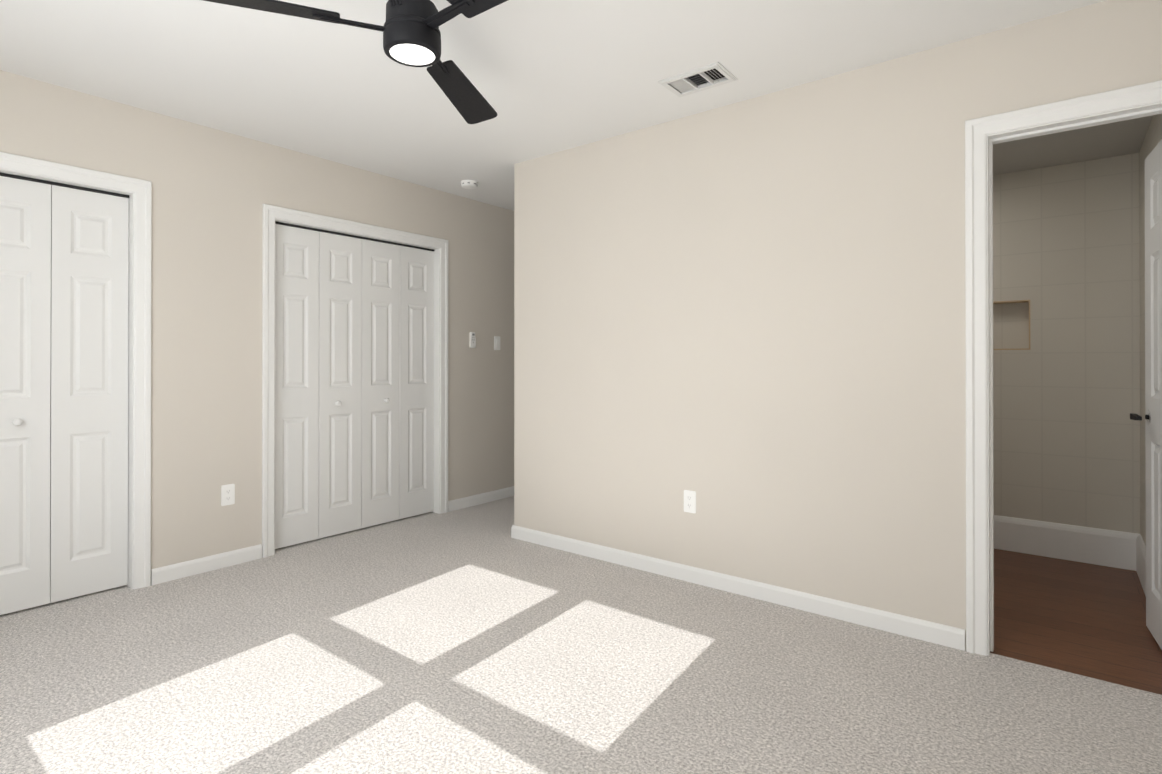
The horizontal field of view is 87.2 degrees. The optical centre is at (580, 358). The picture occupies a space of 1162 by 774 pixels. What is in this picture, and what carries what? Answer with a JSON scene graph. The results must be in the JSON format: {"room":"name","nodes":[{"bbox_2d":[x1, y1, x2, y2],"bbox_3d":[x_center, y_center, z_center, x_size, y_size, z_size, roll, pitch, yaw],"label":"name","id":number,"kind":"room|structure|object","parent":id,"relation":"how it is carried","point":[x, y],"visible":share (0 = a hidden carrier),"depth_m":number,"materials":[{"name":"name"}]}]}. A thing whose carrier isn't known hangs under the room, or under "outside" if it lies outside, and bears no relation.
{"room":"empty bedroom","nodes":[
{"label":"empty bedroom","id":0,"kind":"room"},
{"bbox_2d":[0,70,513,568],"bbox_3d":[-1.632,-0.053,3.985,0.120,2.440,5.620,0,0,38],"label":"wall","id":1,"kind":"structure","parent":0,"point":[214,190],"depth_m":3.42,"materials":[{"name":"paint"}]},
{"bbox_2d":[0,152,151,614],"bbox_3d":[-2.681,0.125,2.632,0.138,2.075,1.375,0,0,38],"label":"closet","id":2,"kind":"object","parent":1,"relation":"attached to","point":[138,192],"depth_m":2.94,"materials":[{"name":"paint"}]},
{"bbox_2d":[151,544,261,584],"bbox_3d":[-2.039,1.125,3.353,0.014,0.080,0.550,0,0,38],"label":"baseboard","id":3,"kind":"structure","parent":1,"relation":"attached to","point":[163,574],"depth_m":3.33,"materials":[{"name":"paint"}]},
{"bbox_2d":[221,484,234,505],"bbox_3d":[-1.984,0.765,3.429,0.008,0.115,0.070,0,0,38],"label":"electrical outlet","id":4,"kind":"object","parent":1,"relation":"attached to","point":[228,494],"visible":1,"depth_m":3.43,"materials":[{"name":"white plastic"}]},
{"bbox_2d":[262,204,447,557],"bbox_3d":[-1.488,0.130,4.153,0.138,2.075,1.375,0,0,38],"label":"closet","id":5,"kind":"object","parent":1,"relation":"attached to","point":[355,314],"depth_m":4.08,"materials":[{"name":"paint"}]},
{"bbox_2d":[470,332,475,347],"bbox_3d":[-0.862,-0.150,4.853,0.020,0.125,0.048,0,0,38],"label":"remote","id":6,"kind":"object","parent":1,"relation":"attached to","point":[472,340],"visible":1,"depth_m":4.84,"materials":[{"name":"white plastic"}]},
{"bbox_2d":[448,486,513,511],"bbox_3d":[-0.460,1.132,5.366,0.014,0.080,1.795,0,0,38],"label":"baseboard","id":7,"kind":"structure","parent":1,"relation":"attached to","point":[469,501],"depth_m":4.91,"materials":[{"name":"paint"}]},
{"bbox_2d":[494,336,499,349],"bbox_3d":[-0.694,-0.129,5.073,0.012,0.115,0.070,0,0,38],"label":"light switch","id":8,"kind":"object","parent":1,"relation":"attached to","point":[496,342],"visible":1,"depth_m":5.07,"materials":[{"name":"white plastic"}]},
{"bbox_2d":[0,0,1105,210],"bbox_3d":[-0.220,-1.327,2.881,5.070,0.100,5.620,0,0,38],"label":"ceiling","id":9,"kind":"structure","parent":0,"point":[546,77],"depth_m":2.62,"materials":[{"name":"paint"}]},
{"bbox_2d":[203,0,507,123],"bbox_3d":[-0.414,-1.123,1.858,1.146,0.314,1.302,0,0,38],"label":"ceiling fan","id":10,"kind":"object","parent":9,"relation":"hanging from","point":[409,29],"visible":1,"depth_m":1.88,"materials":[{"name":"black metal"}]},
{"bbox_2d":[461,180,477,188],"bbox_3d":[-0.805,-1.252,4.395,0.124,0.040,0.124,0,0,38],"label":"smoke detector","id":11,"kind":"object","parent":9,"relation":"attached to","point":[469,184],"visible":1,"depth_m":4.35,"materials":[{"name":"white plastic"}]},
{"bbox_2d":[658,62,737,96],"bbox_3d":[0.535,-1.290,2.796,0.300,0.042,0.205,0,0,38],"label":"ceiling vent","id":12,"kind":"object","parent":9,"relation":"in","point":[694,79],"visible":0.92,"depth_m":2.80,"materials":[{"name":"metal"}]},
{"bbox_2d":[0,496,1161,773],"bbox_3d":[-0.220,1.193,2.873,5.070,0.060,5.620,0,0,38],"label":"floor carpet","id":13,"kind":"object","parent":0,"point":[474,640],"visible":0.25,"depth_m":2.19,"materials":[{"name":"grey carpet"}]},
{"bbox_2d":[514,0,1161,649],"bbox_3d":[0.935,-0.056,2.988,3.390,2.440,0.120,0,0,38],"label":"wall","id":14,"kind":"structure","parent":0,"point":[744,320],"depth_m":2.89,"materials":[{"name":"paint"}]},
{"bbox_2d":[684,490,695,512],"bbox_3d":[0.568,0.747,3.191,0.070,0.115,0.008,0,0,38],"label":"outlet","id":15,"kind":"object","parent":14,"relation":"attached to","point":[689,501],"visible":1,"depth_m":3.19,"materials":[{"name":"white plastic"}]},
{"bbox_2d":[511,525,964,650],"bbox_3d":[0.540,1.124,3.209,2.518,0.080,0.014,0,0,38],"label":"baseboard","id":16,"kind":"structure","parent":14,"relation":"attached to","point":[932,632],"depth_m":2.93,"materials":[{"name":"paint"}]},
{"bbox_2d":[965,80,1161,655],"bbox_3d":[1.865,0.106,2.246,0.751,2.110,0.138,0,0,38],"label":"door frame","id":17,"kind":"structure","parent":14,"relation":"attached to","point":[983,135],"depth_m":2.40,"materials":[{"name":"paint"}]},
{"bbox_2d":[1130,139,1161,649],"bbox_3d":[2.269,0.144,2.376,0.161,2.012,0.633,0,0,38],"label":"hall door","id":18,"kind":"structure","parent":17,"relation":"in","point":[1153,303],"depth_m":2.52,"materials":[{"name":"paint"}]},
{"bbox_2d":[993,153,1139,533],"bbox_3d":[2.013,0.018,4.264,3.270,2.300,0.120,0,0,38],"label":"wall","id":19,"kind":"structure","parent":0,"point":[1066,394],"depth_m":3.54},
{"bbox_2d":[993,300,1029,349],"bbox_3d":[2.584,-0.204,3.797,0.346,0.300,0.092,0,0,38],"label":"trim","id":20,"kind":"structure","parent":19,"relation":"attached to","point":[1013,301],"depth_m":3.69,"materials":[{"name":"brown wood"}]},
{"bbox_2d":[994,515,1129,569],"bbox_3d":[1.876,1.067,4.280,3.030,0.203,0.018,0,0,38],"label":"baseboard","id":21,"kind":"structure","parent":19,"relation":"attached to","point":[1111,548],"depth_m":3.54,"materials":[{"name":"paint"}]},
{"bbox_2d":[993,115,1152,174],"bbox_3d":[1.535,-1.204,3.659,3.270,0.140,1.670,0,0,38],"label":"ceiling","id":22,"kind":"structure","parent":0,"point":[1120,138],"depth_m":3.26,"materials":[{"name":"paint"}]},
{"bbox_2d":[990,549,1161,694],"bbox_3d":[1.593,1.197,3.725,3.270,0.058,2.040,0,0,38],"label":"floor","id":23,"kind":"structure","parent":0,"point":[1083,619],"depth_m":2.73,"materials":[{"name":"brown wood"}]},
{"bbox_2d":[1139,114,1161,544],"bbox_3d":[2.813,0.013,2.829,0.240,2.300,1.950,0,0,38],"label":"wall","id":24,"kind":"structure","parent":0,"point":[1152,139],"depth_m":3.22,"materials":[{"name":"beige paint"}]},
{"bbox_2d":[1130,533,1145,595],"bbox_3d":[2.780,1.062,2.992,0.018,0.203,0.890,0,0,38],"label":"baseboard","id":25,"kind":"structure","parent":24,"relation":"attached to","point":[1137,545],"depth_m":3.25,"materials":[{"name":"paint"}]}
]}

